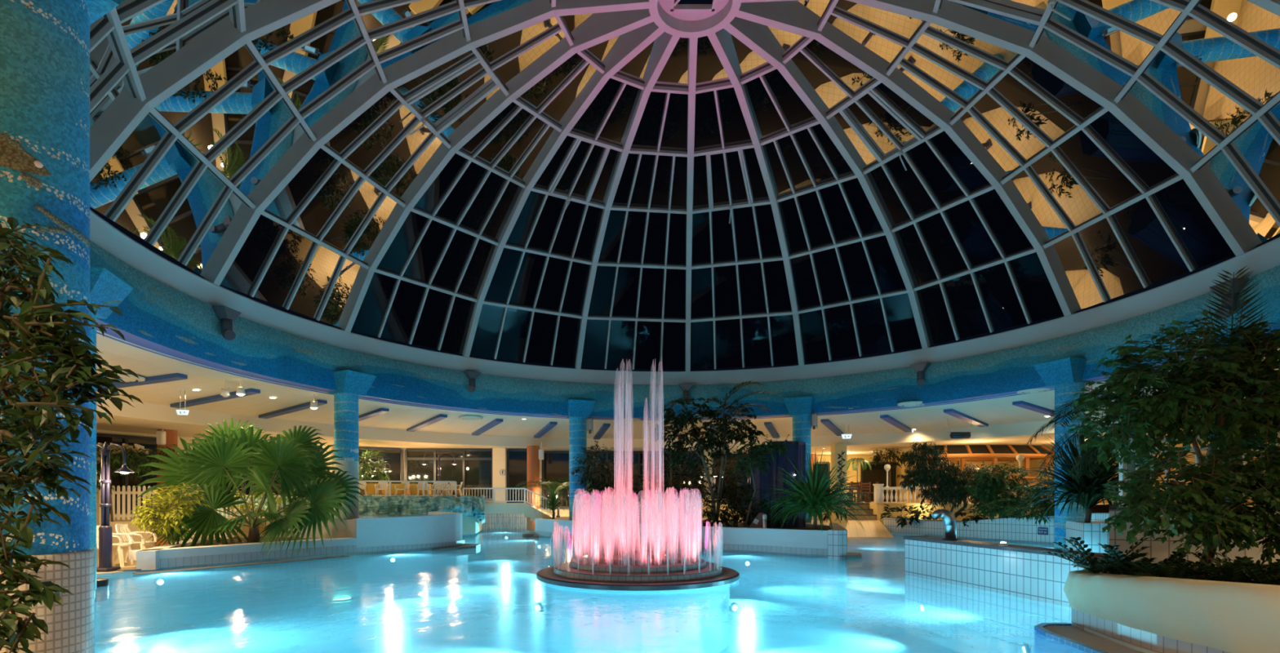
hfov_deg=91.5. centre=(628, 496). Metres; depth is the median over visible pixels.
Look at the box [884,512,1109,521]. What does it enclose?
trim
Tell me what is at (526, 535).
trim
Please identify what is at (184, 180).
window
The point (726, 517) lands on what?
shrub
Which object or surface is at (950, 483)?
shrub
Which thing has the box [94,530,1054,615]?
pool water
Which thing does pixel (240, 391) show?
floodlight
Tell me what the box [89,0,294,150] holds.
window
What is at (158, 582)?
lamp
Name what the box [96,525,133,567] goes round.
plastic chair
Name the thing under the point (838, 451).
column
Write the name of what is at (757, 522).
uplight
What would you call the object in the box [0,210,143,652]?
ficus tree
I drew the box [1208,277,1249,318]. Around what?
leaf
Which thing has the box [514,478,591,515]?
palm
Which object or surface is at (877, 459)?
plant
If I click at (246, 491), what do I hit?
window
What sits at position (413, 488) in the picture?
dining table
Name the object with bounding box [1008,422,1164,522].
palm plant
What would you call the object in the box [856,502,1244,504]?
floor
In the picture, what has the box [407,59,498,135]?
window
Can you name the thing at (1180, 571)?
plant
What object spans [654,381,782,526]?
tree
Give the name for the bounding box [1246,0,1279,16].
rib
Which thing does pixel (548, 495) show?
street lamp
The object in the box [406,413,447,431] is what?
ceiling beam
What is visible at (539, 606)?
lamp
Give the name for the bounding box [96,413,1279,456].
ceiling
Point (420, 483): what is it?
plastic chair
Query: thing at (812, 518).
wall
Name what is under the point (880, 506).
wall
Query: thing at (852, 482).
wooden chair
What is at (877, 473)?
window
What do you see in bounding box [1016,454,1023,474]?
globe lamp
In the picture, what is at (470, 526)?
wall
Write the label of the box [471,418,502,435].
ceiling beam
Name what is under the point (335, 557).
trim
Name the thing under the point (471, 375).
air nozzle
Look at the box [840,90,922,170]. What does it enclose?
vent
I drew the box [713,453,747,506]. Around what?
window
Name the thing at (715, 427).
ceiling beam
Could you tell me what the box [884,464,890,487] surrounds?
globe lamp
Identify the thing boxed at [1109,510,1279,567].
wall
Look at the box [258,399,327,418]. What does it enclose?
ceiling beam
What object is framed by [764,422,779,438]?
ceiling beam
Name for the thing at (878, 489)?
balustrade
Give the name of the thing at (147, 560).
wall
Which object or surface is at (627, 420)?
air vent
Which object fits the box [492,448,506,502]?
wall
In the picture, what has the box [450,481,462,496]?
plastic chair
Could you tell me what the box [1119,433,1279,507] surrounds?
deck railing
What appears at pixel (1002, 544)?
lamp
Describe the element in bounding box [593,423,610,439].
ceiling beam
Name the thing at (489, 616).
swimming pool
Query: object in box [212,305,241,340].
air nozzle
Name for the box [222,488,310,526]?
shrub
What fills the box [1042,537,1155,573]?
plant
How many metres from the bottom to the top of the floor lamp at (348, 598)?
0.050 m
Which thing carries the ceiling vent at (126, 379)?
in the ceiling at (166, 393)
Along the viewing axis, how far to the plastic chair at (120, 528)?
13.04 m
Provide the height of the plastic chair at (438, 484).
0.596 m
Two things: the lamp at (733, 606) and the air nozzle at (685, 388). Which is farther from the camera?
the air nozzle at (685, 388)
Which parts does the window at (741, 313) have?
pane, pane, pane, pane, pane, pane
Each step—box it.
[825,509,873,514]
[826,514,876,519]
[827,503,869,509]
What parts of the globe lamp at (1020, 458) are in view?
globe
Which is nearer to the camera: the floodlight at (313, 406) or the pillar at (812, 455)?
the floodlight at (313, 406)
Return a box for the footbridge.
[484,502,527,513]
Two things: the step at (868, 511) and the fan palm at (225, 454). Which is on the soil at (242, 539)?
the fan palm at (225, 454)
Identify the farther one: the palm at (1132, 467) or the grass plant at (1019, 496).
the grass plant at (1019, 496)
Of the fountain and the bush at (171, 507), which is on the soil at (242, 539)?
the bush at (171, 507)
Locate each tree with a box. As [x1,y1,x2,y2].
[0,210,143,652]
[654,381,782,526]
[732,433,799,527]
[1066,310,1279,579]
[1076,432,1206,491]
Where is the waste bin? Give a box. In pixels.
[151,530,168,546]
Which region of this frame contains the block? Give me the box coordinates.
[1066,520,1109,554]
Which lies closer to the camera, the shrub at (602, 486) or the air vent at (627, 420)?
the shrub at (602, 486)
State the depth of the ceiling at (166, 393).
20.40 m
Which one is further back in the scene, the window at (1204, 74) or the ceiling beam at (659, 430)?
the ceiling beam at (659, 430)
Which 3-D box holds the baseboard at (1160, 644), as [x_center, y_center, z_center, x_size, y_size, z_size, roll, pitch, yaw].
[4.901,1.895,5.266,0.278,1.310,3.357,0,0,-4]
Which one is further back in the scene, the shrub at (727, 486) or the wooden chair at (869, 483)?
the wooden chair at (869, 483)
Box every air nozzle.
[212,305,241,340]
[462,370,481,392]
[678,383,693,403]
[910,362,931,386]
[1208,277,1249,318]
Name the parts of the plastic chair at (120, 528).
leg, backrest, leg, armrest, seat, leg, armrest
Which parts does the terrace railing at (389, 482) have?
post, rail, rail, post, post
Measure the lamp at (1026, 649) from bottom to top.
0.177 m
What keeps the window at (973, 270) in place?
attached to the trim at (1266, 256)
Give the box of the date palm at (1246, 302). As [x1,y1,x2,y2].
[1066,266,1271,513]
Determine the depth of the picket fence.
18.37 m
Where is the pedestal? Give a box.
[94,577,108,602]
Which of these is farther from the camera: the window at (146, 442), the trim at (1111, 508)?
the window at (146, 442)
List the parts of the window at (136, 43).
pane, pane, pane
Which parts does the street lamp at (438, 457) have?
arm, arm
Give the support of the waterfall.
on the pool water at (872, 548)
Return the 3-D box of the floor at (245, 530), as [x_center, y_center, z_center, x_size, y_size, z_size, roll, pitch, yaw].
[-10.600,1.010,18.200,1.600,0.780,0.800,0,0,0]
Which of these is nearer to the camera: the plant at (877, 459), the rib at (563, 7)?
the rib at (563, 7)
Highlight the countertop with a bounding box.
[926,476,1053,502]
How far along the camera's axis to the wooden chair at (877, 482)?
28.12 m
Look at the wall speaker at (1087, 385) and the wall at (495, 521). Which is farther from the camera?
the wall at (495, 521)
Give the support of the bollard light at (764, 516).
on the wall at (812, 539)
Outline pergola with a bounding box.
[96,442,149,545]
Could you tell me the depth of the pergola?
17.88 m
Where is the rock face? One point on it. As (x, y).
(468, 505)
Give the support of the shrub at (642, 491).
on the soil at (624, 519)
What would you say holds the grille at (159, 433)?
attached to the loudspeaker at (161, 435)
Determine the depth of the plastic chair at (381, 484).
22.38 m
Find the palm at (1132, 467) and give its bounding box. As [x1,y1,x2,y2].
[1025,398,1141,506]
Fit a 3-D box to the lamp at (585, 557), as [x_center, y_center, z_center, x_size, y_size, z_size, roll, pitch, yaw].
[-0.751,1.095,11.121,0.166,0.090,0.170,0,0,0]
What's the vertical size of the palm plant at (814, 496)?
2.140 m
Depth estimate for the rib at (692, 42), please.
17.52 m
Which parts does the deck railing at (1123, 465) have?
post, rail, rail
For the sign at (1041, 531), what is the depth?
18.91 m
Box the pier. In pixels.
[827,523,847,560]
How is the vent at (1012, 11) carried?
attached to the window at (1204, 74)
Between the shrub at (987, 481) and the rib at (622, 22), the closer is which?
the rib at (622, 22)
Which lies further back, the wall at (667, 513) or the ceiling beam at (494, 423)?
the wall at (667, 513)
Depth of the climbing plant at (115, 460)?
17.72 m
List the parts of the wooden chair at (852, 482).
backrest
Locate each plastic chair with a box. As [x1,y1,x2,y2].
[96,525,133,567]
[96,536,98,567]
[112,524,157,564]
[359,481,367,495]
[374,482,389,497]
[395,482,410,495]
[416,482,430,495]
[426,482,441,497]
[435,482,448,495]
[440,482,454,495]
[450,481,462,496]
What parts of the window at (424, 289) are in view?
pane, pane, pane, pane, pane, pane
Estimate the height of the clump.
0.508 m
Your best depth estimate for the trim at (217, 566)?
12.02 m
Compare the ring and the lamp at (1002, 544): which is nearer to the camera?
the lamp at (1002, 544)
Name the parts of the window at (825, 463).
pane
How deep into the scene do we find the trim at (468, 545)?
17.34 m
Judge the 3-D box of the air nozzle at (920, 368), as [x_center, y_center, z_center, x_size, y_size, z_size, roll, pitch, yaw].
[8.726,-3.618,18.701,0.392,0.685,0.520,0,0,-41]
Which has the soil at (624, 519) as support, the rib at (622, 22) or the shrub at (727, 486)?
the shrub at (727, 486)
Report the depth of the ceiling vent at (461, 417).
21.39 m
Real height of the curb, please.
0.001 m
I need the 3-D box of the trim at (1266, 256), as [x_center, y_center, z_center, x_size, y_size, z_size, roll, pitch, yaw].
[1.300,-4.230,12.300,21.000,0.540,21.000,0,0,0]
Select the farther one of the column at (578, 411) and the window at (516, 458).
the window at (516, 458)
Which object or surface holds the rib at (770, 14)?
on the trim at (1266, 256)
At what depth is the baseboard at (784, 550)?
16.50 m
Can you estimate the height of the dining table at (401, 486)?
0.518 m
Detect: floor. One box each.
[96,532,1158,652]
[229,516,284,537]
[663,516,828,525]
[821,520,893,537]
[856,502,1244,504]
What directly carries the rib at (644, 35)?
on the trim at (1266, 256)
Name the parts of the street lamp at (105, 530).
arm, lamp shade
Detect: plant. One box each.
[96,443,179,521]
[358,448,391,495]
[531,485,567,519]
[758,445,871,531]
[868,448,907,502]
[880,503,920,528]
[902,503,940,524]
[954,501,997,526]
[995,496,1032,519]
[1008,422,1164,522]
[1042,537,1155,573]
[1071,543,1185,575]
[1108,551,1232,580]
[1176,552,1279,584]
[1210,551,1279,585]
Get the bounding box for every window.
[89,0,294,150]
[89,0,557,279]
[96,432,156,513]
[199,441,321,497]
[220,11,617,328]
[351,27,638,354]
[358,446,403,495]
[404,448,492,498]
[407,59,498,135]
[469,31,664,367]
[506,448,527,502]
[542,450,703,509]
[550,138,608,213]
[581,37,688,370]
[690,35,798,369]
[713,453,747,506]
[722,28,921,363]
[749,20,1063,346]
[771,0,1235,311]
[817,462,830,493]
[860,462,896,502]
[911,0,1279,248]
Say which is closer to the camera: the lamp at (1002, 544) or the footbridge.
the lamp at (1002, 544)
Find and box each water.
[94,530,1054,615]
[280,514,427,519]
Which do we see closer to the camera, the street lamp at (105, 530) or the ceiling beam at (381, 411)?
the street lamp at (105, 530)
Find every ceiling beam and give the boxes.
[96,373,187,391]
[169,388,260,408]
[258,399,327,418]
[358,408,389,421]
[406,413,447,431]
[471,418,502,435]
[533,422,557,438]
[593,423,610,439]
[653,424,662,439]
[709,423,717,438]
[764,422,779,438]
[820,418,844,435]
[880,414,912,432]
[943,408,988,426]
[1012,400,1054,417]
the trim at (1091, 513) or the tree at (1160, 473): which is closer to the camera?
the tree at (1160, 473)
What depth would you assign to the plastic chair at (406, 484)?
22.58 m
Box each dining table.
[364,483,387,497]
[386,483,408,495]
[409,484,431,495]
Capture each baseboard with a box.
[136,540,464,573]
[535,530,827,558]
[1071,608,1230,652]
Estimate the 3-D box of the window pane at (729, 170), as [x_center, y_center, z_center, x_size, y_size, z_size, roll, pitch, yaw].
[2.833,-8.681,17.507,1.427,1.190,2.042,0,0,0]
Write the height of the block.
1.200 m
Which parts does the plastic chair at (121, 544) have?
backrest, armrest, leg, seat, armrest, leg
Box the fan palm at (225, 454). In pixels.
[133,417,365,558]
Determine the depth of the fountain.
9.89 m
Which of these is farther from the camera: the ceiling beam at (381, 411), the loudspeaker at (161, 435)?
the ceiling beam at (381, 411)
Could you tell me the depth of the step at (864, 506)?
26.25 m
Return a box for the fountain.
[536,360,739,652]
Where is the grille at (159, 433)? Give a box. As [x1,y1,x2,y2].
[156,429,163,443]
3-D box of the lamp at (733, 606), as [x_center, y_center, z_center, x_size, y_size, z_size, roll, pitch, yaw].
[1.744,1.841,10.358,0.106,0.177,0.180,0,0,40]
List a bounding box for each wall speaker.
[586,415,593,433]
[810,410,817,429]
[1084,381,1092,393]
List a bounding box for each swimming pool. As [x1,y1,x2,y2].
[94,533,1156,652]
[94,555,961,652]
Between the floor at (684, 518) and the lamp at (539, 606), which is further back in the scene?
the floor at (684, 518)
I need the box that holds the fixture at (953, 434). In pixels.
[946,417,973,438]
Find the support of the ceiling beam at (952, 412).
attached to the ceiling at (166, 393)
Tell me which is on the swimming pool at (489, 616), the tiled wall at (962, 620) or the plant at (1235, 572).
the tiled wall at (962, 620)
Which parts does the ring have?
skylight frame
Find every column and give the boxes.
[0,0,124,652]
[89,266,133,590]
[328,369,376,519]
[564,399,595,520]
[783,396,815,523]
[831,444,846,524]
[1033,357,1091,549]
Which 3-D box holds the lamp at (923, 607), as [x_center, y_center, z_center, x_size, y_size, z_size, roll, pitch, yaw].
[5.010,1.892,10.594,0.105,0.177,0.178,0,0,0]
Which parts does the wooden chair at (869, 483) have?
backrest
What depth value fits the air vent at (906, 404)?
19.02 m
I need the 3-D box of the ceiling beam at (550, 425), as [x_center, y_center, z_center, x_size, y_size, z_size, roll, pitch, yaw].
[-3.281,-2.570,24.359,0.260,0.350,2.908,0,0,-21]
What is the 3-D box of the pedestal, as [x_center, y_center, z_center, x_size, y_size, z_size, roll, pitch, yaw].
[-8.720,1.528,10.120,0.440,0.345,0.440,0,0,0]
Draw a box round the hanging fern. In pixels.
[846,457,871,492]
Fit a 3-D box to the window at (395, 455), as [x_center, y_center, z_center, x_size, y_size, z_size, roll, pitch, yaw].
[-10.761,-0.965,25.905,2.620,2.130,0.100,0,0,-30]
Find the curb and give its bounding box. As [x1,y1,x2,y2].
[1044,626,1143,652]
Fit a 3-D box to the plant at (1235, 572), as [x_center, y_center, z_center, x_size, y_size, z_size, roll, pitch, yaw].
[5.590,0.700,5.754,0.712,0.378,0.836,0,0,-39]
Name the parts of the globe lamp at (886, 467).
globe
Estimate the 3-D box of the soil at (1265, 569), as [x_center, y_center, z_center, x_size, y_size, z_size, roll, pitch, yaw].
[7.225,0.856,5.600,4.550,0.091,4.800,0,0,0]
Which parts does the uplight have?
lamp glass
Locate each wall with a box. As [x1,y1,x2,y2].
[96,430,1271,535]
[110,520,156,543]
[128,537,356,560]
[136,538,200,570]
[206,515,483,540]
[266,519,356,538]
[355,511,462,547]
[481,513,526,530]
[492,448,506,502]
[535,518,827,548]
[633,498,736,517]
[811,508,825,520]
[860,502,877,519]
[877,502,1043,524]
[883,513,1109,545]
[902,535,1115,652]
[1063,568,1279,652]
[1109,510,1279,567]
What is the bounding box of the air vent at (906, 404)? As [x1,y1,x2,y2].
[897,400,924,407]
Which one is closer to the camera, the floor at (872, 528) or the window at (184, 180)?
the window at (184, 180)
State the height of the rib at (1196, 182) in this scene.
5.825 m
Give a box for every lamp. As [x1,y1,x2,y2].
[96,441,134,572]
[153,577,164,586]
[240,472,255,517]
[329,597,353,602]
[373,462,391,497]
[421,450,457,495]
[535,601,543,612]
[546,487,568,517]
[582,555,588,559]
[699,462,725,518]
[728,601,737,612]
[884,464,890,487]
[920,602,927,613]
[998,542,1008,546]
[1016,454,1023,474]
[1022,643,1031,652]
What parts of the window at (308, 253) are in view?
pane, pane, pane, pane, pane, pane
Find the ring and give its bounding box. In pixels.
[648,0,741,38]
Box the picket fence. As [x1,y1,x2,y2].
[110,485,157,519]
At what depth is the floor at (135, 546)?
14.16 m
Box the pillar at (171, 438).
[156,429,177,523]
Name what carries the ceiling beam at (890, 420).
attached to the ceiling at (166, 393)
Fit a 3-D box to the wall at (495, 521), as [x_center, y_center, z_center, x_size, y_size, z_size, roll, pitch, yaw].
[-5.554,1.050,26.350,2.702,1.300,0.200,0,0,-2]
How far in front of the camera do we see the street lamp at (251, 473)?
18.15 m
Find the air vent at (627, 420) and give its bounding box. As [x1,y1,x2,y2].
[618,417,640,422]
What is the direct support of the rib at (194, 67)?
on the trim at (1266, 256)
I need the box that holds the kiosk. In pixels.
[906,444,1054,502]
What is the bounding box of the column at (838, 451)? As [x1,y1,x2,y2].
[831,444,846,524]
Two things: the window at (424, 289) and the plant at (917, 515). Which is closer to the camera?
the window at (424, 289)
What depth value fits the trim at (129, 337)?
16.04 m
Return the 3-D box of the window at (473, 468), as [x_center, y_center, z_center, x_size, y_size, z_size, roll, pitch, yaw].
[-7.672,-0.965,26.695,3.743,2.130,0.100,0,0,-2]
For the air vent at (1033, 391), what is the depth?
16.49 m
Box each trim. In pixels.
[89,209,1279,385]
[89,240,1279,417]
[96,318,1269,420]
[117,566,141,571]
[132,565,226,575]
[222,555,349,567]
[431,543,480,556]
[521,533,538,537]
[844,552,862,567]
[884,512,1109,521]
[1034,622,1107,652]
[1109,504,1274,511]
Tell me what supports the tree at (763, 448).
on the soil at (624, 519)
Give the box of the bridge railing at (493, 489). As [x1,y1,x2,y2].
[462,488,552,514]
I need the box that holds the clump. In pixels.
[195,532,303,546]
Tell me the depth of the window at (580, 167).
17.10 m
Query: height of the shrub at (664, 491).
2.257 m
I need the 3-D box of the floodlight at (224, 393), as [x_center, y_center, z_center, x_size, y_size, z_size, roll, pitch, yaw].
[-9.605,-2.562,14.852,0.200,0.416,0.200,0,0,0]
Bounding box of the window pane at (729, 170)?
[707,148,751,223]
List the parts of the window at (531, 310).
pane, pane, pane, pane, pane, pane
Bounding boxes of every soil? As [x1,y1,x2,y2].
[186,536,319,546]
[553,516,831,530]
[1106,564,1269,577]
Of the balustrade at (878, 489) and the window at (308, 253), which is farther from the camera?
the balustrade at (878, 489)
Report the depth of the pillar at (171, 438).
19.22 m
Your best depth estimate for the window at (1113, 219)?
12.96 m
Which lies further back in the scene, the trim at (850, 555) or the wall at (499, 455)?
the wall at (499, 455)
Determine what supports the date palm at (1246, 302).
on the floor
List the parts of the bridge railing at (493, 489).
post, rail, rail, post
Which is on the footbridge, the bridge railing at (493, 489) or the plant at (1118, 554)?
the bridge railing at (493, 489)
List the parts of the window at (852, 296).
pane, pane, pane, pane, pane, pane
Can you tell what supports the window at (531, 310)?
attached to the trim at (1266, 256)
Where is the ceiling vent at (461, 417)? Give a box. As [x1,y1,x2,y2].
[457,415,483,420]
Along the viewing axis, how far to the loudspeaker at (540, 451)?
25.11 m
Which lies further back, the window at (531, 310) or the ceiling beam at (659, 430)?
the ceiling beam at (659, 430)
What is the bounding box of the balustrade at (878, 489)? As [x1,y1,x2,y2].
[872,484,1035,503]
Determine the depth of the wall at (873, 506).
25.81 m
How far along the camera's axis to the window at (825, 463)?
31.78 m
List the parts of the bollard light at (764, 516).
post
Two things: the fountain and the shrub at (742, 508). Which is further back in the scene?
the shrub at (742, 508)
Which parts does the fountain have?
plate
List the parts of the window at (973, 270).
pane, pane, pane, pane, pane, pane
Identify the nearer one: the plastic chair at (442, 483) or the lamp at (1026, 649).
the lamp at (1026, 649)
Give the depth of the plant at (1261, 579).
5.63 m
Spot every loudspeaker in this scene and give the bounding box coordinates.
[156,429,165,444]
[538,442,543,459]
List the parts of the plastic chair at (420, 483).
backrest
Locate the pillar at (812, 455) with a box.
[810,453,816,472]
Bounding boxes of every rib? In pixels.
[89,0,340,182]
[204,0,648,285]
[341,8,653,332]
[462,22,664,357]
[574,31,679,368]
[685,37,697,371]
[707,28,804,365]
[723,16,929,349]
[735,1,1075,316]
[741,0,1255,256]
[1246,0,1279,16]
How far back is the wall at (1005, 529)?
20.27 m
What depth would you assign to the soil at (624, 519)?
21.30 m
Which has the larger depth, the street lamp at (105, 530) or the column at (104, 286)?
the street lamp at (105, 530)
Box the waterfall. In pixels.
[483,513,524,531]
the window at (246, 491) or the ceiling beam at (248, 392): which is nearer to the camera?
the ceiling beam at (248, 392)
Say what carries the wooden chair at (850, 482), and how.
on the floor at (856, 502)
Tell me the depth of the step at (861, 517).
25.55 m
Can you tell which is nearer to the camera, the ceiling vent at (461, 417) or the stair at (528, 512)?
the ceiling vent at (461, 417)
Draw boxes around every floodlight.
[220,380,230,397]
[235,380,245,395]
[310,394,318,409]
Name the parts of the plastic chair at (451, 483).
backrest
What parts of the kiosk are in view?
post, panel, light panel, post, post, post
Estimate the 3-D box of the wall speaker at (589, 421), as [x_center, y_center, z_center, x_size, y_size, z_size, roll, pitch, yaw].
[-1.343,-2.482,21.600,0.218,0.636,0.160,0,0,0]
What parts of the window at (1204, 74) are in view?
pane, pane, pane, pane, pane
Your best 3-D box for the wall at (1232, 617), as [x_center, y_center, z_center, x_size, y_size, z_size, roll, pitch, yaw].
[5.112,0.935,5.549,0.957,0.610,3.904,0,0,7]
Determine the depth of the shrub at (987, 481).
20.07 m
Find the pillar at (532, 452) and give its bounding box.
[526,445,539,530]
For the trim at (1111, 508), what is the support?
on the wall at (1158, 550)
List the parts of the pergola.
post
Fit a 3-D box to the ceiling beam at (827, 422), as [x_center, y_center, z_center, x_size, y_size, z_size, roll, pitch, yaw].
[7.691,-2.570,23.505,0.260,0.350,2.908,0,0,30]
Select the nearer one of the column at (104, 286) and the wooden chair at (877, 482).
the column at (104, 286)
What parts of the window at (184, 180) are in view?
pane, pane, pane, pane, pane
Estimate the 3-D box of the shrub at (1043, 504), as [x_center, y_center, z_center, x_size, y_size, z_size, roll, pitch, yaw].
[12.651,0.062,18.938,1.904,1.768,1.377,0,0,0]
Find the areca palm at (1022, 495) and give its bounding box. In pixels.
[983,484,1053,516]
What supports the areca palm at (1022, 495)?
on the soil
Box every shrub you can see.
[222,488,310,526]
[571,440,630,521]
[613,471,669,523]
[645,453,711,524]
[670,489,742,527]
[705,445,751,525]
[728,485,773,528]
[822,466,858,522]
[896,441,998,515]
[963,461,1035,521]
[1012,469,1054,525]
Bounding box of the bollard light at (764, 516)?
[762,514,766,528]
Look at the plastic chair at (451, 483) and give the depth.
22.89 m
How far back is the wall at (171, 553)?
13.30 m
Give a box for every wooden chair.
[846,481,861,502]
[849,481,866,502]
[859,481,871,502]
[865,481,879,502]
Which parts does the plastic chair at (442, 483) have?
backrest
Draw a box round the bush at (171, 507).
[127,477,210,544]
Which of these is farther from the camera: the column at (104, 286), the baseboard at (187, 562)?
the baseboard at (187, 562)
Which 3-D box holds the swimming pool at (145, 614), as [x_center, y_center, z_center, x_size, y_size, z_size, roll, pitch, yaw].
[1.652,1.975,14.228,21.092,1.150,23.340,0,0,11]
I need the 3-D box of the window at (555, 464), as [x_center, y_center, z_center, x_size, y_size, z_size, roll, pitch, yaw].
[-0.248,-0.700,26.925,6.992,2.500,0.100,0,0,-1]
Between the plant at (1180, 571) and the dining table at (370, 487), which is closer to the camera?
the plant at (1180, 571)
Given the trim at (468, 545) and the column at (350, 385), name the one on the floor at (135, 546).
the column at (350, 385)
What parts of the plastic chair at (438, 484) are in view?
backrest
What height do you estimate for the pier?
0.710 m
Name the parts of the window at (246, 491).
pane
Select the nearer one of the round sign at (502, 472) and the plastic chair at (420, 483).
the plastic chair at (420, 483)
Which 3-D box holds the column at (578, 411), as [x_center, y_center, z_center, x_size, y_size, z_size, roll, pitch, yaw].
[-1.734,-0.940,21.715,0.940,4.680,0.925,0,0,-18]
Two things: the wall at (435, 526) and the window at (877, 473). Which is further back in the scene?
the window at (877, 473)
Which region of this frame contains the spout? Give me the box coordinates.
[931,509,959,540]
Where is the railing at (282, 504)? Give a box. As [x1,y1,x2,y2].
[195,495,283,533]
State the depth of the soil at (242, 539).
15.54 m
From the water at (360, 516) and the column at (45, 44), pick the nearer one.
the column at (45, 44)
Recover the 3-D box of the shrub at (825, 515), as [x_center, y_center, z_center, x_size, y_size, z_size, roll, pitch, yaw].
[7.552,-0.032,22.479,1.490,2.047,1.223,0,0,0]
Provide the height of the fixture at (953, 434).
0.682 m
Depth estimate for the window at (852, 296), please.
18.08 m
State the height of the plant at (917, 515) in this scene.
0.834 m
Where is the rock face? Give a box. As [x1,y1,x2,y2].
[215,494,485,525]
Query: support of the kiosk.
on the floor at (856, 502)
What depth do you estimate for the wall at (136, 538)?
18.43 m
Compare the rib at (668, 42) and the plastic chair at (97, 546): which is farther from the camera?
the rib at (668, 42)
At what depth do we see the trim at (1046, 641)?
6.36 m
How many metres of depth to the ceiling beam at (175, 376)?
14.07 m
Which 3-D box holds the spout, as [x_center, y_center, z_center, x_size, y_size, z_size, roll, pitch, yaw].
[5.462,0.487,10.768,0.481,0.536,0.290,0,0,0]
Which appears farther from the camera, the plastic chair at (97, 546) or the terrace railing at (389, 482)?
the terrace railing at (389, 482)
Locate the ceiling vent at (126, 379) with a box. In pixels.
[103,373,146,382]
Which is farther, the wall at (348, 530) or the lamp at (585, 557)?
the wall at (348, 530)
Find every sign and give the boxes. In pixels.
[176,390,189,415]
[499,469,506,475]
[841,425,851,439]
[1037,527,1048,535]
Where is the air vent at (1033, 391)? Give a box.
[1017,388,1053,394]
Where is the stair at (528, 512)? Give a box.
[524,502,552,520]
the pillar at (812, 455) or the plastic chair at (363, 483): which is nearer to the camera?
the plastic chair at (363, 483)
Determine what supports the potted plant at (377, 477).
on the floor
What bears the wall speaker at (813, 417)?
attached to the column at (800, 409)
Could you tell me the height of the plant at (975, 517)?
0.952 m
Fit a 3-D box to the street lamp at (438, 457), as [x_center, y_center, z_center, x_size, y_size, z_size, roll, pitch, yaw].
[-7.750,-0.899,25.500,1.470,1.918,0.248,0,0,0]
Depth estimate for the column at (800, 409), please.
20.95 m
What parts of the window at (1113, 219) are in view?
pane, pane, pane, pane, pane, pane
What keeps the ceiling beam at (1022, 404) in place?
attached to the ceiling at (166, 393)
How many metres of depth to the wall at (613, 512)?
26.99 m
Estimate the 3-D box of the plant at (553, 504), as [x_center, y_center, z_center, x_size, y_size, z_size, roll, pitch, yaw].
[-2.811,0.185,22.969,1.686,1.320,1.690,0,0,0]
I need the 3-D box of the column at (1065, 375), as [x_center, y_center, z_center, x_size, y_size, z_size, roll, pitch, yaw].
[10.716,-0.940,15.334,0.925,4.680,0.940,0,0,-18]
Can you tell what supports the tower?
on the soil at (624, 519)
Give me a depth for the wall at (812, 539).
16.59 m
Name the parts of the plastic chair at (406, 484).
backrest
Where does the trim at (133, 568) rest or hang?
attached to the swimming pool at (145, 614)
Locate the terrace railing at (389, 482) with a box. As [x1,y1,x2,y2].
[359,480,457,497]
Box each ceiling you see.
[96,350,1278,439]
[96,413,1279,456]
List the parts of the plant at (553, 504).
stem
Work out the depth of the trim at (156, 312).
16.74 m
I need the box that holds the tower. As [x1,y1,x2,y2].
[747,440,805,527]
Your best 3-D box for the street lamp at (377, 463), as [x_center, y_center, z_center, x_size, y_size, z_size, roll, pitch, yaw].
[-9.550,-0.630,24.337,0.733,1.380,0.462,0,0,0]
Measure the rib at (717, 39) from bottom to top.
5.825 m
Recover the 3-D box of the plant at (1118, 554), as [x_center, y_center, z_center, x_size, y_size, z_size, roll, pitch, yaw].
[5.230,0.688,6.460,0.891,0.402,0.982,0,0,0]
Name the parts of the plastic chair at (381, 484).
backrest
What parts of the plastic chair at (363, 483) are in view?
backrest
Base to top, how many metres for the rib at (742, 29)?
5.825 m
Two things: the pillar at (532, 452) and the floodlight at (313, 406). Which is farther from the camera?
the pillar at (532, 452)
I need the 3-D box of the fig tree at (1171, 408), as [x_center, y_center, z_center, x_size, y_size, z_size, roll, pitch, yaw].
[6.191,-0.536,6.539,3.078,2.882,1.797,0,0,-3]
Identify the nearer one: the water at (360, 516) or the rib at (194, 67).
the rib at (194, 67)
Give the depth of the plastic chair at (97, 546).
11.76 m
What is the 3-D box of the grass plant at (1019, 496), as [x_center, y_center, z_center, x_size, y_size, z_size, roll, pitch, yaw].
[12.386,0.392,19.970,1.530,1.113,1.321,0,0,0]
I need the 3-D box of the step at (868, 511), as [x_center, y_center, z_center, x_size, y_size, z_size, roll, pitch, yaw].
[9.100,0.647,26.790,2.600,0.225,1.820,0,0,0]
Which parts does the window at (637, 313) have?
pane, pane, pane, pane, pane, pane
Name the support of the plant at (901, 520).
on the soil
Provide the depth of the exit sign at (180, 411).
15.38 m
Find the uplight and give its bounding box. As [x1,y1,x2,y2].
[748,512,763,528]

